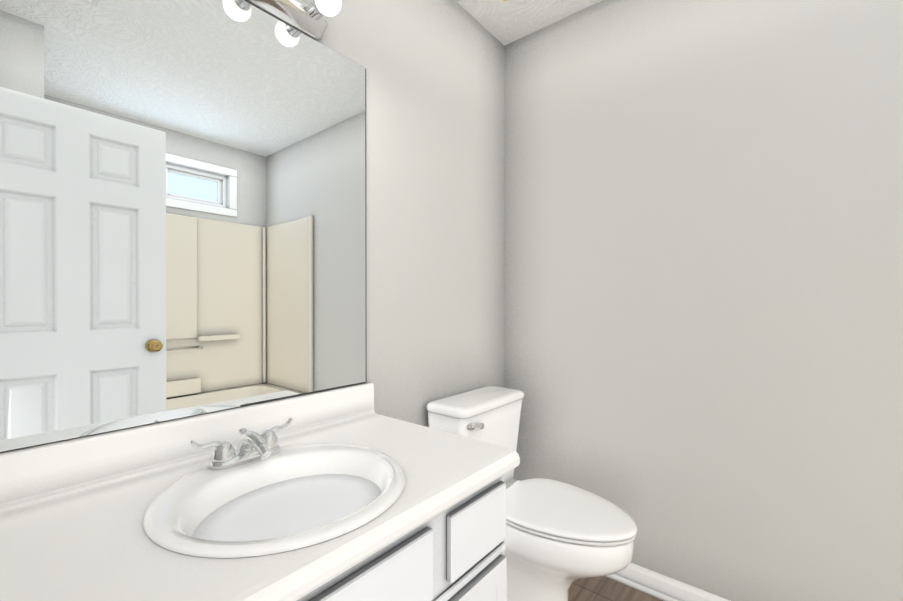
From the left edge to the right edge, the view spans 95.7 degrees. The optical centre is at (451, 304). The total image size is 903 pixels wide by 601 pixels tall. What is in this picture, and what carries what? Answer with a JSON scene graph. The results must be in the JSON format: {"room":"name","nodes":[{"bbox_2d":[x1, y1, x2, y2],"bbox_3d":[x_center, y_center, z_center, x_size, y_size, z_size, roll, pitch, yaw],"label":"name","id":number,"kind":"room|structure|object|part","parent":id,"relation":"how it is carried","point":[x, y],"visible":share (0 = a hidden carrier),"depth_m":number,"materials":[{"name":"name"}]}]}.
{"room":"bathroom","nodes":[
{"label":"bathroom","id":0,"kind":"room"},
{"bbox_2d":[0,0,503,452],"bbox_3d":[-0.700,-0.077,0.973,0.120,2.440,3.146,0,0,39],"label":"wall","id":1,"kind":"structure","parent":0,"point":[434,199],"depth_m":1.62,"materials":[{"name":"paint"}]},
{"bbox_2d":[0,0,366,451],"bbox_3d":[-0.560,-0.263,1.041,0.007,1.053,0.861,0,0,39],"label":"mirror","id":2,"kind":"object","parent":1,"relation":"attached to","point":[182,208],"visible":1,"depth_m":0.94,"materials":[{"name":"clear glass"}]},
{"bbox_2d":[244,0,341,40],"bbox_3d":[-0.517,-0.840,0.978,0.150,0.094,0.600,0,0,39],"label":"sconce","id":3,"kind":"object","parent":1,"relation":"attached to","point":[308,18],"visible":1,"depth_m":1.14,"materials":[{"name":"silver metal"}]},
{"bbox_2d":[455,0,601,45],"bbox_3d":[0.305,-1.324,0.146,2.717,0.060,3.146,0,0,39],"label":"ceiling","id":4,"kind":"structure","parent":0,"point":[506,22],"depth_m":1.83,"materials":[{"name":"white paint"}]},
{"bbox_2d":[568,576,662,600],"bbox_3d":[0.305,1.176,0.156,2.717,0.060,3.146,0,0,39],"label":"floor","id":5,"kind":"structure","parent":0,"point":[602,588],"depth_m":1.62,"materials":[{"name":"wood"}]},
{"bbox_2d":[0,382,519,600],"bbox_3d":[-0.348,0.705,0.851,0.580,0.877,0.932,0,0,39],"label":"bathroom vanity","id":6,"kind":"object","parent":5,"relation":"on","point":[347,493],"visible":1,"depth_m":0.79,"materials":[{"name":"paint"}]},
{"bbox_2d":[190,418,292,469],"bbox_3d":[-0.448,0.322,0.926,0.132,0.070,0.230,0,0,39],"label":"faucet","id":7,"kind":"object","parent":6,"relation":"on","point":[254,451],"depth_m":0.92,"materials":[{"name":"silver metal"}]},
{"bbox_2d":[143,443,405,557],"bbox_3d":[-0.331,0.438,0.831,0.472,0.161,0.472,0,0,39],"label":"sink","id":8,"kind":"object","parent":6,"relation":"in","point":[303,500],"depth_m":0.80,"materials":[{"name":"ceramic"}]},
{"bbox_2d":[426,386,636,600],"bbox_3d":[0.311,0.760,1.534,0.723,0.762,0.458,0,0,39],"label":"toilet","id":9,"kind":"object","parent":5,"relation":"on","point":[560,538],"visible":0.71,"depth_m":1.43,"materials":[{"name":"ceramic"}]},
{"bbox_3d":[0.111,0.395,1.696,0.207,0.036,0.458,0,0,39],"label":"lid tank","id":10,"kind":"part","parent":9,"relation":"part of","materials":[{"name":"ceramic"}]},
{"bbox_3d":[0.110,0.594,1.698,0.196,0.363,0.444,0,0,39],"label":"tank","id":11,"kind":"part","parent":9,"relation":"part of","materials":[{"name":"ceramic"}]},
{"bbox_3d":[0.089,0.451,1.511,0.024,0.035,0.085,0,0,39],"label":"lever","id":12,"kind":"part","parent":9,"relation":"part of","materials":[{"name":"silver metal"}]},
{"bbox_3d":[0.405,0.744,1.458,0.472,0.015,0.372,0,0,39],"label":"seat","id":13,"kind":"part","parent":9,"relation":"part of","materials":[{"name":"plastic"}]},
{"bbox_3d":[0.403,0.734,1.460,0.486,0.036,0.380,0,0,39],"label":"lid seat","id":14,"kind":"part","parent":9,"relation":"part of","materials":[{"name":"plastic"}]},
{"bbox_2d":[504,0,902,600],"bbox_3d":[1.263,-0.078,1.323,2.717,2.440,0.120,0,0,39],"label":"wall","id":15,"kind":"structure","parent":0,"point":[703,285],"depth_m":1.48,"materials":[{"name":"paint"}]},
{"bbox_2d":[606,562,731,600],"bbox_3d":[0.919,1.099,1.511,1.711,0.083,0.030,0,0,39],"label":"baseboard","id":16,"kind":"structure","parent":15,"relation":"attached to","point":[663,587],"depth_m":1.60,"materials":[{"name":"paint"}]}
]}

